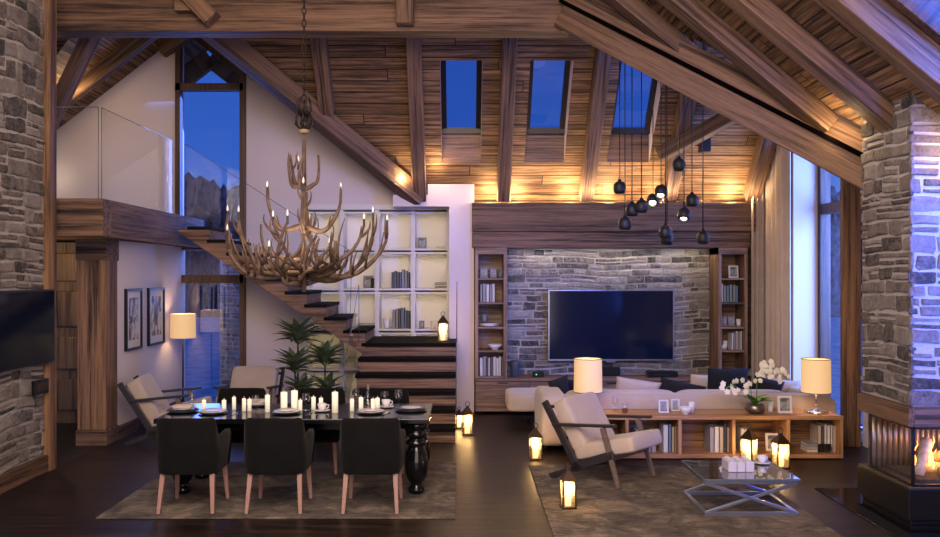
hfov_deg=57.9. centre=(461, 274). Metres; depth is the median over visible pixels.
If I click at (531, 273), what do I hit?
stone wall
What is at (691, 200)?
pendant lamp
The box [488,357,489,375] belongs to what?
book
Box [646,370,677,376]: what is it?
receiver
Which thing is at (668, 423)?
book
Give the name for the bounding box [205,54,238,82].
board
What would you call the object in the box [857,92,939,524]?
fireplace
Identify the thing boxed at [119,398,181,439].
baseboard
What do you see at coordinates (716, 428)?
book
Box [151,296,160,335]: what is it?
print
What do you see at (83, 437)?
column base
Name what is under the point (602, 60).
rafter
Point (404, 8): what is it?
rafter
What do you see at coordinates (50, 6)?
wooden post
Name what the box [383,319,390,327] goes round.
cup
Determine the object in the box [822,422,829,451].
book
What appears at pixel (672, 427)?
book
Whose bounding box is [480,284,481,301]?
book
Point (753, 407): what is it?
orchid
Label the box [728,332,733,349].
book
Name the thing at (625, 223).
pendant lamp
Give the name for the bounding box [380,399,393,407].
cup
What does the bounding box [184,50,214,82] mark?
board
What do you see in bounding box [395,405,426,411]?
plate setting
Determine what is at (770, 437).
photo
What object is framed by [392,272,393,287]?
book
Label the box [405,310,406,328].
book
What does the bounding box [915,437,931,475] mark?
log
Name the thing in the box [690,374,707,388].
pillow
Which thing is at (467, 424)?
candle
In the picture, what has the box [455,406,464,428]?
lantern
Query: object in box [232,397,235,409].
pillar candle
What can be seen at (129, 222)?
beam
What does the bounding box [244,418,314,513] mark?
dining chair
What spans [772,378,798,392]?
pillow
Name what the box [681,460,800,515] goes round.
coffee table
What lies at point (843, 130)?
beam
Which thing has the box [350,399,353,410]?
pillar candle
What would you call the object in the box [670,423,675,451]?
book
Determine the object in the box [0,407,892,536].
floor
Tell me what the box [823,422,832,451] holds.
book
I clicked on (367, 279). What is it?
photo
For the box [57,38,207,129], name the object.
ceiling
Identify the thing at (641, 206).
pendant lamp
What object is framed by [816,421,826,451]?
book
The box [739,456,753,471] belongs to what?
candle holder
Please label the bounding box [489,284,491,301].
book
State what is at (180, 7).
rafter
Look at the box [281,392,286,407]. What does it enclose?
pillar candle
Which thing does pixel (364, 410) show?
plate setting
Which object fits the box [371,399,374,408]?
pillar candle
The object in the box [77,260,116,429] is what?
column
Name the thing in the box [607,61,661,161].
window
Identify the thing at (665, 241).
pendant lamp
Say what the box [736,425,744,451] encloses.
book
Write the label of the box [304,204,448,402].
bookcase
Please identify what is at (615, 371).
soundbar
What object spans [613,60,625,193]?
pendant lamp
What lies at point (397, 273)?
book
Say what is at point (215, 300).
bare tree
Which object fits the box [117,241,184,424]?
wall
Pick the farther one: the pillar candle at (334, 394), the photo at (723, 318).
the photo at (723, 318)
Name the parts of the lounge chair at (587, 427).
post, leg, armrest, rail, leg, armrest, cross rail, leg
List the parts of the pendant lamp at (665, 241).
cord, lamp shade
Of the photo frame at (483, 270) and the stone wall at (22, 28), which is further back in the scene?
the photo frame at (483, 270)
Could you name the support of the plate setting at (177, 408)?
on the dining table at (417, 456)
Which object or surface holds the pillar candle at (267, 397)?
on the dining table at (417, 456)
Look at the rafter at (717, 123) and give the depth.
11.94 m
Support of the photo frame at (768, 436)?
on the bookcase at (795, 425)
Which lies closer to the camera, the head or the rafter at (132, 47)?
the head
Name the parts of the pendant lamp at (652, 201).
cord, lamp shade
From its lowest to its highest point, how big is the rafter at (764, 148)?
3.391 m
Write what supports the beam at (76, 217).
attached to the ceiling at (58, 239)
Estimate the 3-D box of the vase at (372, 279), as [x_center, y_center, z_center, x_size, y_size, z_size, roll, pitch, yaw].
[-1.422,0.130,13.480,0.060,0.160,0.060,0,0,0]
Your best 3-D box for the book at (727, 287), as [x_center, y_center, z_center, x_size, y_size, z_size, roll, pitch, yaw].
[4.023,0.287,12.950,0.040,0.244,0.180,0,0,0]
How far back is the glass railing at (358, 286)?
10.82 m
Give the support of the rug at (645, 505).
on the floor
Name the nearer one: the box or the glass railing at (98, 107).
the glass railing at (98, 107)
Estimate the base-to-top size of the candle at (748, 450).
0.204 m
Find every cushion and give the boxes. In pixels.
[127,373,169,420]
[149,396,212,426]
[230,366,278,402]
[554,392,614,450]
[566,389,672,393]
[575,429,661,458]
[676,389,783,392]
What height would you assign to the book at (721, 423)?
0.325 m
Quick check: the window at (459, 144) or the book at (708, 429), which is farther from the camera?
the window at (459, 144)
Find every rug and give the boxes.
[96,462,456,518]
[529,465,842,536]
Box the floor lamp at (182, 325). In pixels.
[170,313,195,401]
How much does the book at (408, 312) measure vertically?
0.280 m
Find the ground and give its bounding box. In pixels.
[185,317,861,423]
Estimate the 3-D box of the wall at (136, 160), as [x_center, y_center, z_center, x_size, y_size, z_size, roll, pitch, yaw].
[-4.600,-0.836,13.650,8.800,5.853,0.500,0,0,0]
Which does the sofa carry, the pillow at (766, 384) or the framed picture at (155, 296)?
the pillow at (766, 384)
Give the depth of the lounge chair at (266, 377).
11.78 m
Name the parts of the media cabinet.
drawer, drawer, drawer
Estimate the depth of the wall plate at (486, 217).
12.83 m
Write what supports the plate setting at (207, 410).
on the dining table at (417, 456)
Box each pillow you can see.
[548,374,568,393]
[568,379,573,390]
[615,376,661,388]
[660,377,705,392]
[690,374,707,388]
[707,368,748,388]
[751,376,784,390]
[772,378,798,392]
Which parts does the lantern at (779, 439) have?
corner post, corner post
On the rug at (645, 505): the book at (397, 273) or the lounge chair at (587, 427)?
the lounge chair at (587, 427)
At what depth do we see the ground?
30.08 m
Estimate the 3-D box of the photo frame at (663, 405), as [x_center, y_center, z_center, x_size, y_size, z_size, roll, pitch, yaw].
[2.329,1.519,9.829,0.115,0.151,0.041,0,0,0]
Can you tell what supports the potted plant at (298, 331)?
on the floor
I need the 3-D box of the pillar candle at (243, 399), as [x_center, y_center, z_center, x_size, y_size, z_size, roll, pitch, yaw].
[-2.148,1.268,8.375,0.039,0.141,0.039,0,0,0]
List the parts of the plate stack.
plate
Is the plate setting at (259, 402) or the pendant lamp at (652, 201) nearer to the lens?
the plate setting at (259, 402)
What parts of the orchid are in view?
pot, flower stem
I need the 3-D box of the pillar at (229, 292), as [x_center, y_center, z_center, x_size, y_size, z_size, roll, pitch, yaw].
[-3.950,1.240,14.791,0.420,3.700,0.418,0,0,0]
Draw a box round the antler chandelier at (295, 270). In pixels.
[225,0,388,291]
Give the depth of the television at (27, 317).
8.44 m
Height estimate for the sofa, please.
0.690 m
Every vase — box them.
[370,278,373,287]
[430,321,434,328]
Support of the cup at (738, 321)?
on the bookcase at (720, 259)
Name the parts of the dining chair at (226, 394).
seat, backrest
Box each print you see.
[129,297,137,340]
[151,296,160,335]
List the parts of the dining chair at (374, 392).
backrest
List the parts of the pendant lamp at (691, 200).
cord, lamp shade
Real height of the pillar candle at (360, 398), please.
0.142 m
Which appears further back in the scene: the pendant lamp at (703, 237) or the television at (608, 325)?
the television at (608, 325)
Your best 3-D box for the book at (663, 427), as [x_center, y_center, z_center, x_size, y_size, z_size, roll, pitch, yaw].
[2.336,1.876,9.860,0.057,0.314,0.220,0,0,0]
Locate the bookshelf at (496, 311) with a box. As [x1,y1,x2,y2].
[475,248,506,377]
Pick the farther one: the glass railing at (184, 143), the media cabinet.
the media cabinet
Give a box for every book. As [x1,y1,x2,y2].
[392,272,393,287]
[393,309,395,328]
[394,271,396,287]
[396,272,399,287]
[396,308,398,328]
[398,308,400,328]
[400,272,401,287]
[401,308,404,328]
[402,269,404,287]
[405,271,407,287]
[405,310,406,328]
[407,272,409,287]
[407,310,410,328]
[479,357,482,375]
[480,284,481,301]
[482,283,485,301]
[483,355,485,375]
[486,284,488,301]
[486,356,487,375]
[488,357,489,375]
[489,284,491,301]
[490,357,492,375]
[492,284,494,301]
[493,356,495,375]
[496,357,498,375]
[498,356,500,375]
[501,356,502,375]
[648,428,655,451]
[659,422,667,451]
[664,421,670,451]
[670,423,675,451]
[671,425,673,451]
[704,424,713,451]
[709,424,718,451]
[715,424,723,451]
[718,421,726,451]
[723,286,725,301]
[726,285,732,301]
[726,286,728,301]
[727,427,728,451]
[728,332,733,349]
[731,332,735,349]
[732,330,737,349]
[733,285,735,301]
[736,286,737,301]
[736,330,741,349]
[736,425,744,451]
[738,333,739,349]
[741,425,748,451]
[800,440,830,446]
[800,443,831,449]
[800,446,830,451]
[810,422,820,450]
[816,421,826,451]
[816,423,823,449]
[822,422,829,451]
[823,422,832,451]
[833,426,834,451]
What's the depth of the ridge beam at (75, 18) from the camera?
10.00 m
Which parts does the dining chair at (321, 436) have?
seat, backrest, seat frame, leg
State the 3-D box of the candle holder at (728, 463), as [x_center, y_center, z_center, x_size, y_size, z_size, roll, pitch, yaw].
[2.408,1.701,7.660,0.074,0.106,0.200,0,0,0]
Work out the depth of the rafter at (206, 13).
9.79 m
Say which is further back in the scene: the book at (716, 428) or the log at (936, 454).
the book at (716, 428)
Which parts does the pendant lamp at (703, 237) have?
cord, lamp shade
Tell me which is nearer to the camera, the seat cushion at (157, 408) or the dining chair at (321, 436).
the dining chair at (321, 436)
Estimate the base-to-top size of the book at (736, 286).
0.246 m
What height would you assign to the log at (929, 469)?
0.130 m
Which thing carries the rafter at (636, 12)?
attached to the ceiling at (808, 13)
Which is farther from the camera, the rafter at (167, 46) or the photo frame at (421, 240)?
the photo frame at (421, 240)
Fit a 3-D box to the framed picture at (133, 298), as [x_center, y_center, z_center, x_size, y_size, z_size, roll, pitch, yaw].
[-4.359,0.585,11.285,0.038,0.810,0.540,0,0,0]
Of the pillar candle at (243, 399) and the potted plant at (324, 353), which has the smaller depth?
the pillar candle at (243, 399)
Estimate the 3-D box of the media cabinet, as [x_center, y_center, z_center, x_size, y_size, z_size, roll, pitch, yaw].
[2.250,1.805,12.995,4.120,0.510,0.510,0,0,0]
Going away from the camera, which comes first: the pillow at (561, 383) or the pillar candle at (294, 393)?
the pillar candle at (294, 393)
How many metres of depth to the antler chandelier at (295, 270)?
8.31 m
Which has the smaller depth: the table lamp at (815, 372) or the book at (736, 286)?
the table lamp at (815, 372)
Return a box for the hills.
[184,172,861,316]
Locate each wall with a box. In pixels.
[0,0,45,474]
[57,47,396,402]
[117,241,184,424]
[474,200,750,406]
[507,249,709,373]
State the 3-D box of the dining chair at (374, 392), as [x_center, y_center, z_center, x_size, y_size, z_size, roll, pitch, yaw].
[-0.850,1.664,9.115,0.571,0.833,0.611,0,0,0]
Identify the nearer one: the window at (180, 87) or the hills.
the window at (180, 87)
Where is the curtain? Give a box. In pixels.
[751,144,790,386]
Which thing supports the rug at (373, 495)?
on the floor
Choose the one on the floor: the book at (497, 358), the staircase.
the staircase
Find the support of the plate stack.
on the bookshelf at (496, 311)
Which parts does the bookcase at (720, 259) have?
panel, panel, shelf, shelf, shelf, shelf, panel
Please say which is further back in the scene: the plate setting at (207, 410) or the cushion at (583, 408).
the cushion at (583, 408)
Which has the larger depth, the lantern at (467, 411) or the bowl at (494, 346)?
the bowl at (494, 346)
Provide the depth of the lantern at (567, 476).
7.57 m
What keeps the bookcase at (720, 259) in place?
on the media cabinet
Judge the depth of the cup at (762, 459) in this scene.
7.88 m
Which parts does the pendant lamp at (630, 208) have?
lamp shade, cord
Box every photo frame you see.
[363,276,372,287]
[418,237,425,247]
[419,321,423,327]
[480,267,487,277]
[490,268,496,277]
[658,400,668,412]
[671,399,679,410]
[722,316,726,325]
[727,316,734,325]
[728,266,738,277]
[765,433,777,450]
[777,396,791,412]
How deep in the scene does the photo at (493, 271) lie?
12.98 m
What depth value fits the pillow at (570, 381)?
10.99 m
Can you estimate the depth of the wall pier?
12.90 m
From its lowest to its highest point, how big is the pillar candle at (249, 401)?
0.136 m
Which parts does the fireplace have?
firebox frame, ribbed panel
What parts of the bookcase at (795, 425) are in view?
panel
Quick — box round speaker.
[510,360,518,376]
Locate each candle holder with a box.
[722,456,736,471]
[730,456,744,471]
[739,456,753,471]
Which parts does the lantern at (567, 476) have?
corner post, corner post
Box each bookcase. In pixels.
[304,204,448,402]
[568,409,843,457]
[709,248,747,377]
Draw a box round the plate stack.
[478,322,499,326]
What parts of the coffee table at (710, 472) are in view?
crossed leg, glass, frame, floor frame, crossed leg, crossed leg, crossed leg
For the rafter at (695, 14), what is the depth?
8.28 m
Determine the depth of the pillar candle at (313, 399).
8.45 m
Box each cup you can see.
[314,403,329,411]
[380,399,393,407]
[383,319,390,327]
[481,314,487,321]
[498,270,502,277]
[688,401,694,412]
[722,340,727,348]
[736,319,740,325]
[754,455,769,463]
[767,401,773,411]
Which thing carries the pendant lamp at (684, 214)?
hanging from the ceiling at (369, 75)
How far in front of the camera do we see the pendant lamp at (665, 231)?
10.58 m
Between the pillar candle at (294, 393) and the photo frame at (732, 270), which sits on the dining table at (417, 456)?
the pillar candle at (294, 393)
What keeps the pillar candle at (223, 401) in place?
on the dining table at (417, 456)
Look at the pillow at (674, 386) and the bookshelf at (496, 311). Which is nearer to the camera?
the pillow at (674, 386)
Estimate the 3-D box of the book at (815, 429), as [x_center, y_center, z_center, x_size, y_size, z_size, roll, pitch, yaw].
[4.101,1.880,9.860,0.041,0.306,0.220,0,0,0]
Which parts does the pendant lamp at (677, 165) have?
cord, lamp shade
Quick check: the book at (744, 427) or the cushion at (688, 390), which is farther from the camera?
the cushion at (688, 390)
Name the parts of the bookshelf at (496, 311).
panel, panel, shelf, shelf, shelf, shelf, shelf, panel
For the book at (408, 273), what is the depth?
13.48 m
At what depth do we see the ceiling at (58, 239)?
11.73 m
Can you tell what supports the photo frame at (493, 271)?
on the bookshelf at (496, 311)
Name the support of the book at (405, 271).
on the bookcase at (429, 265)
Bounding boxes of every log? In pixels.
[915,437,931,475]
[926,462,939,472]
[933,450,939,461]
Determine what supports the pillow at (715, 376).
on the sofa
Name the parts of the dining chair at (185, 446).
leg, leg, backrest, leg, leg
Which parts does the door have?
panel, panel, panel, panel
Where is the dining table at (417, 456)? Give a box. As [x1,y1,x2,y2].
[153,403,432,493]
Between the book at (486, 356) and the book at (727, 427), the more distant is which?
the book at (486, 356)
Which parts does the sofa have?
armrest, backrest, armrest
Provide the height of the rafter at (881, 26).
4.748 m
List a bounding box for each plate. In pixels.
[32,378,48,395]
[472,203,755,231]
[472,232,749,248]
[814,488,939,536]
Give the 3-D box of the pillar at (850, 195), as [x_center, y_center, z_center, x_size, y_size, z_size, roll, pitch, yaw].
[4.727,0.140,10.340,0.220,3.900,0.080,0,0,0]
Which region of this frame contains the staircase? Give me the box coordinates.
[178,226,455,442]
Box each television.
[0,289,54,371]
[548,290,673,361]
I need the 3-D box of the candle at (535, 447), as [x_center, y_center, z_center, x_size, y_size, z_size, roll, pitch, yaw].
[0.834,1.974,9.650,0.059,0.194,0.059,0,0,0]
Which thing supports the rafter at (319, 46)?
attached to the ceiling at (369, 75)
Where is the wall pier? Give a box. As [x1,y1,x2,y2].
[393,184,473,412]
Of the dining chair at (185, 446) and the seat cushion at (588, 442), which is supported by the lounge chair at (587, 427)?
the seat cushion at (588, 442)
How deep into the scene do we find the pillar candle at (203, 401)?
8.36 m
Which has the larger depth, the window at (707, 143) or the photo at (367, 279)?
the photo at (367, 279)
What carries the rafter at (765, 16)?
attached to the ceiling at (808, 13)
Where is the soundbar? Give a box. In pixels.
[602,367,619,375]
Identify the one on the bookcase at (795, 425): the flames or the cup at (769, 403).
the cup at (769, 403)
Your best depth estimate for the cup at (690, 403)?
9.81 m
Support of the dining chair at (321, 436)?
on the rug at (373, 495)
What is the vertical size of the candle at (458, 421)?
0.155 m
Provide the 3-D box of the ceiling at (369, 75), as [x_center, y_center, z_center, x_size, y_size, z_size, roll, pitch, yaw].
[-2.025,-2.943,11.550,13.950,5.944,0.001,0,41,0]
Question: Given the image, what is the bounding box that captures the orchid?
[719,358,790,413]
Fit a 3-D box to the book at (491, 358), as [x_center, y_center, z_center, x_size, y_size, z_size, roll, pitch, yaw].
[0.447,1.391,12.950,0.044,0.267,0.180,0,0,0]
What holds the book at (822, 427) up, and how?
on the bookcase at (795, 425)
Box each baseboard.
[0,455,48,493]
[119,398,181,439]
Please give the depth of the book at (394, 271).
13.48 m
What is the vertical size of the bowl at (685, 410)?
0.085 m
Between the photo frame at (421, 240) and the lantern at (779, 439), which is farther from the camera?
the photo frame at (421, 240)
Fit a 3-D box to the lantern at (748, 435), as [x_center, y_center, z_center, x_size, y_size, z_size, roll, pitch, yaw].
[3.181,1.869,9.420,0.161,0.442,0.161,0,0,-43]
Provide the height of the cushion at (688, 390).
0.360 m
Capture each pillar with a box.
[220,240,238,388]
[840,178,860,446]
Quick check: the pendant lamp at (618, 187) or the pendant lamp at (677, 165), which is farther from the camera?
the pendant lamp at (618, 187)
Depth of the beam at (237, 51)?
11.88 m
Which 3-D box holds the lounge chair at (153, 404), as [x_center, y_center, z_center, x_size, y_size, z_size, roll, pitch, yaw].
[-3.759,1.695,10.852,1.041,0.843,0.774,0,0,-6]
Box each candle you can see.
[202,400,205,409]
[222,400,225,408]
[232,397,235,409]
[242,398,245,410]
[247,397,251,410]
[265,393,269,411]
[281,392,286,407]
[291,389,297,408]
[298,398,301,410]
[311,395,315,409]
[332,392,337,412]
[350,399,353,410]
[359,397,362,408]
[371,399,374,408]
[375,396,379,407]
[441,330,444,339]
[457,418,460,426]
[465,418,469,432]
[533,440,537,457]
[565,486,570,505]
[746,445,750,458]
[779,447,783,466]
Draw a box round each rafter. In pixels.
[67,38,157,108]
[156,38,193,56]
[174,0,194,13]
[182,0,220,27]
[310,38,334,114]
[396,0,413,26]
[405,38,426,201]
[497,38,517,201]
[579,0,611,201]
[604,0,696,51]
[655,113,735,160]
[657,0,839,131]
[662,37,707,201]
[721,0,894,133]
[743,135,775,201]
[813,0,939,104]
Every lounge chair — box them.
[117,373,212,444]
[213,366,284,402]
[542,392,661,488]
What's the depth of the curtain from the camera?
12.49 m
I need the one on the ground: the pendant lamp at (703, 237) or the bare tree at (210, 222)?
the bare tree at (210, 222)
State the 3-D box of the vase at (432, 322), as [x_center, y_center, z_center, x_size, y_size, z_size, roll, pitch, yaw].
[-0.463,0.790,13.530,0.080,0.120,0.080,0,0,0]
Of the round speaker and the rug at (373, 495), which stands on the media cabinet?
the round speaker
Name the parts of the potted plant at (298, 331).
crown, stem, crown, crown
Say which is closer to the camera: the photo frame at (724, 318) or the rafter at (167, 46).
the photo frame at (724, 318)
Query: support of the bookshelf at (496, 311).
on the media cabinet
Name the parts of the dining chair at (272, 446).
leg, leg, backrest, leg, leg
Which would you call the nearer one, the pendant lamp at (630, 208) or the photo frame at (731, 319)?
the pendant lamp at (630, 208)
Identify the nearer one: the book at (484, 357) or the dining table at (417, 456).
the dining table at (417, 456)
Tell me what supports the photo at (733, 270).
attached to the photo frame at (732, 270)
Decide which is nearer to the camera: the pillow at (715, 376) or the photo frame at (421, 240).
the pillow at (715, 376)
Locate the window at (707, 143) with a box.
[698,137,710,152]
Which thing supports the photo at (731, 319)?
attached to the photo frame at (731, 319)
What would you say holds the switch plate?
attached to the stone wall at (22, 28)
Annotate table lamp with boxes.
[573,357,602,393]
[800,357,831,413]
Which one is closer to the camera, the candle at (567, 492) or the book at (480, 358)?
the candle at (567, 492)
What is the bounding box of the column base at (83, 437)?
[76,425,118,445]
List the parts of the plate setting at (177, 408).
dinner plate, charger plate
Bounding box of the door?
[57,242,76,422]
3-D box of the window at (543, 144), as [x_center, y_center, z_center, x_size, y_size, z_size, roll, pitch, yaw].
[1.225,-2.536,12.121,0.590,1.717,1.103,0,0,0]
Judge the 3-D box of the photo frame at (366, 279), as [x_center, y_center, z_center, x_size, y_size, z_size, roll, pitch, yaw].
[-1.502,0.111,13.592,0.150,0.201,0.047,0,0,0]
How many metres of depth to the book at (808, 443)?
9.77 m
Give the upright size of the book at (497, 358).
0.265 m
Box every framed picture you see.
[124,288,142,350]
[147,287,164,345]
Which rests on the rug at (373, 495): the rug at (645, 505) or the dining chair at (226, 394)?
the dining chair at (226, 394)
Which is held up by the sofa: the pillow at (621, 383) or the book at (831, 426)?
the pillow at (621, 383)
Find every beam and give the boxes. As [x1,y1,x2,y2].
[57,0,568,37]
[57,38,100,128]
[57,198,110,237]
[107,200,203,246]
[201,38,426,204]
[554,5,862,189]
[559,0,862,156]
[568,0,862,157]
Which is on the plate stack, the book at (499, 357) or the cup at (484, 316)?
the cup at (484, 316)
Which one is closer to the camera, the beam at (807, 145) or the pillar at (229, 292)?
the beam at (807, 145)
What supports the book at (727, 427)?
on the bookcase at (795, 425)
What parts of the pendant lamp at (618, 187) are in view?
lamp shade, cord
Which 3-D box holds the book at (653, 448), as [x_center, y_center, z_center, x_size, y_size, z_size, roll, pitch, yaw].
[2.203,1.912,9.860,0.056,0.242,0.200,0,0,0]
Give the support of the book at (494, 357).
on the bookshelf at (496, 311)
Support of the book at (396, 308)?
on the bookcase at (429, 265)
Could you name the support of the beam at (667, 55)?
on the beam at (807, 145)
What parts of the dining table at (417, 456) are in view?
leg, leg, leg, leg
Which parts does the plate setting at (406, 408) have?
plate, dinner plate, charger plate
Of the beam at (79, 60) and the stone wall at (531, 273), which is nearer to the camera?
the beam at (79, 60)
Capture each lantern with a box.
[437,312,448,341]
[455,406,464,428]
[461,401,473,434]
[528,423,542,459]
[559,463,576,509]
[739,424,758,459]
[770,428,790,468]
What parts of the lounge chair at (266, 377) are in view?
armrest, leg, armrest, post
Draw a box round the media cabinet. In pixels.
[474,374,748,411]
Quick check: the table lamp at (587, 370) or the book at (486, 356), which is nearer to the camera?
the table lamp at (587, 370)
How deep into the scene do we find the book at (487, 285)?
12.86 m
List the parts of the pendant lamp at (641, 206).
lamp shade, cord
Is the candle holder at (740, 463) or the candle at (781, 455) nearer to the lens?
the candle holder at (740, 463)
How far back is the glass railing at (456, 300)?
10.60 m
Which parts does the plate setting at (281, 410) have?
plate, dinner plate, charger plate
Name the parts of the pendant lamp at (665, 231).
lamp shade, cord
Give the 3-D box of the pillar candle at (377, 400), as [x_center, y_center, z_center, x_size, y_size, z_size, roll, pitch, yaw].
[-0.839,1.270,8.437,0.046,0.137,0.046,0,0,0]
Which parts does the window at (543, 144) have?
frame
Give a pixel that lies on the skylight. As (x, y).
(925, 14)
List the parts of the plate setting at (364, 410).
plate, dinner plate, charger plate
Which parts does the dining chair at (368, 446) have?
leg, leg, backrest, leg, leg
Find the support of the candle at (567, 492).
on the lantern at (567, 476)
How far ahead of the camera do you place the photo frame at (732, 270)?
12.98 m
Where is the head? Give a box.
[76,239,118,260]
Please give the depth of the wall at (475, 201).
13.45 m
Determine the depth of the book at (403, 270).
13.48 m
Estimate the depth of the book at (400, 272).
13.48 m
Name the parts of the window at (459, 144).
frame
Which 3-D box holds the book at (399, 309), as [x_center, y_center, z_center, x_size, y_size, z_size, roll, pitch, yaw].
[-0.990,0.692,13.580,0.036,0.314,0.200,0,0,0]
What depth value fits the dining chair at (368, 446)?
7.37 m
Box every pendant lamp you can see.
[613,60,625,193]
[618,63,631,229]
[625,67,637,215]
[635,72,647,212]
[646,78,659,207]
[654,82,667,198]
[659,85,671,237]
[660,86,673,244]
[672,30,685,171]
[677,33,690,221]
[685,37,698,206]
[696,43,709,243]
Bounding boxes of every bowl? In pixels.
[487,343,502,349]
[679,406,691,414]
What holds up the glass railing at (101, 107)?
on the beam at (129, 222)
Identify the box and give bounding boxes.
[532,371,543,376]
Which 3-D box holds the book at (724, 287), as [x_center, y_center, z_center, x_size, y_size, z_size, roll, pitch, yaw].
[3.978,0.286,12.950,0.045,0.247,0.180,0,0,0]
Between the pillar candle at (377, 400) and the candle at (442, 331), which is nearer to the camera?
the pillar candle at (377, 400)
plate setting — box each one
[166,404,199,412]
[198,408,227,413]
[246,399,264,406]
[272,408,301,413]
[357,408,384,413]
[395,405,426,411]
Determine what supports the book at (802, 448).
on the bookcase at (795, 425)
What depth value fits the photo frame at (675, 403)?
9.95 m
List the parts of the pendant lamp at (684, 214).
cord, lamp shade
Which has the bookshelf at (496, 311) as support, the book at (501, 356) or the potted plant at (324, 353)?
the book at (501, 356)
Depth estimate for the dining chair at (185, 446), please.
7.38 m
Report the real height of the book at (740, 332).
0.282 m
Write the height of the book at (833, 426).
0.303 m
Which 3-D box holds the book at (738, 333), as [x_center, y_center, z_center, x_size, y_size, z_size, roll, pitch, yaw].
[4.191,1.005,12.950,0.030,0.254,0.180,0,0,0]
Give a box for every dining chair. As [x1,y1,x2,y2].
[156,418,231,513]
[217,388,265,442]
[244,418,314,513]
[298,388,345,473]
[339,418,405,513]
[361,388,408,473]
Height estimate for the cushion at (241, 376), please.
0.563 m
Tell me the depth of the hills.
77.86 m
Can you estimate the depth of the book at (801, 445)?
9.75 m
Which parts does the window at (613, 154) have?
frame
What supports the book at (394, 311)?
on the bookcase at (429, 265)
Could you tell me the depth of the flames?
7.44 m
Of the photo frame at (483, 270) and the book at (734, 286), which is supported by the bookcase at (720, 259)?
the book at (734, 286)
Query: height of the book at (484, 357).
0.290 m
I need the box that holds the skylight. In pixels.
[887,0,939,43]
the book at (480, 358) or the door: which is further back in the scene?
the book at (480, 358)
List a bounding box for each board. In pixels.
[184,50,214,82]
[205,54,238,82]
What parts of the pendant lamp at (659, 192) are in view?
cord, lamp shade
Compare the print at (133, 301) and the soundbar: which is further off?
the soundbar
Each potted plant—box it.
[274,313,322,389]
[303,337,347,397]
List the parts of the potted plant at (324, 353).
stem, crown, crown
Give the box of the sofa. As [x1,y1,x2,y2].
[505,384,835,449]
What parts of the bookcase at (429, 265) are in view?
shelf, shelf, shelf, shelf, shelf, cornice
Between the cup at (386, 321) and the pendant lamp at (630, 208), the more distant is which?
the cup at (386, 321)
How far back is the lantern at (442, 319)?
12.24 m
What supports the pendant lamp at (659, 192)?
hanging from the ceiling at (369, 75)
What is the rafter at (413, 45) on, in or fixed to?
attached to the ceiling at (369, 75)
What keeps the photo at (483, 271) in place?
attached to the photo frame at (483, 270)
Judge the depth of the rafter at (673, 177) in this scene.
12.05 m
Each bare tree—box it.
[185,222,219,303]
[192,205,237,316]
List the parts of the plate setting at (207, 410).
plate, dinner plate, charger plate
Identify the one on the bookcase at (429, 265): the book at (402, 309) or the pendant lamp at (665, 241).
the book at (402, 309)
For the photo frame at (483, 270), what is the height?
0.161 m
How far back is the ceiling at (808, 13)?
7.30 m
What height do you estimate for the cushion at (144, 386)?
0.563 m
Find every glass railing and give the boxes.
[98,107,98,197]
[101,107,172,212]
[184,143,350,317]
[344,286,358,390]
[456,300,456,426]
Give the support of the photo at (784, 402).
attached to the photo frame at (784, 403)
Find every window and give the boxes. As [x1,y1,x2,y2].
[175,38,245,402]
[440,61,482,161]
[525,61,573,161]
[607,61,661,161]
[698,137,710,152]
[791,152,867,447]
[818,115,861,396]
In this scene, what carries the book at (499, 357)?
on the bookshelf at (496, 311)
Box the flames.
[915,437,935,468]
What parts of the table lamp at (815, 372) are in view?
stem, lamp shade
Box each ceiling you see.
[57,31,775,199]
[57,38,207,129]
[57,238,155,243]
[642,0,939,125]
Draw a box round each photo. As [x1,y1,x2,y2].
[365,277,370,286]
[419,239,424,246]
[481,269,486,276]
[491,269,495,276]
[660,401,666,410]
[672,400,677,409]
[722,317,725,324]
[729,317,733,324]
[730,267,736,275]
[768,435,776,448]
[780,398,789,410]
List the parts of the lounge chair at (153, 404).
post, leg, armrest, leg, armrest, leg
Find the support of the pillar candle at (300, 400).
on the dining table at (417, 456)
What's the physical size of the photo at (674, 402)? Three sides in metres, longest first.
0.108 x 0.068 x 0.010 m
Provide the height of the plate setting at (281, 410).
0.038 m
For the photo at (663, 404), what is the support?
attached to the photo frame at (663, 405)
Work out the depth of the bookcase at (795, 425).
9.79 m
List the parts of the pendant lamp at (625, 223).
cord, lamp shade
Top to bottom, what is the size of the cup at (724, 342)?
0.130 m
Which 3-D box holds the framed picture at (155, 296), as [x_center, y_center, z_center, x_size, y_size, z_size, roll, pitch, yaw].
[-4.359,0.585,12.120,0.038,0.810,0.620,0,0,0]
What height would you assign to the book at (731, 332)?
0.256 m
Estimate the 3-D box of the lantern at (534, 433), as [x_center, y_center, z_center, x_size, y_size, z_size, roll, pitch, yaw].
[0.834,1.885,9.650,0.152,0.411,0.152,0,0,-3]
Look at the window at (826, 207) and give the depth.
11.90 m
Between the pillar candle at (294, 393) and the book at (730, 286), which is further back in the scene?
the book at (730, 286)
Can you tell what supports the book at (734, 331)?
on the bookcase at (720, 259)

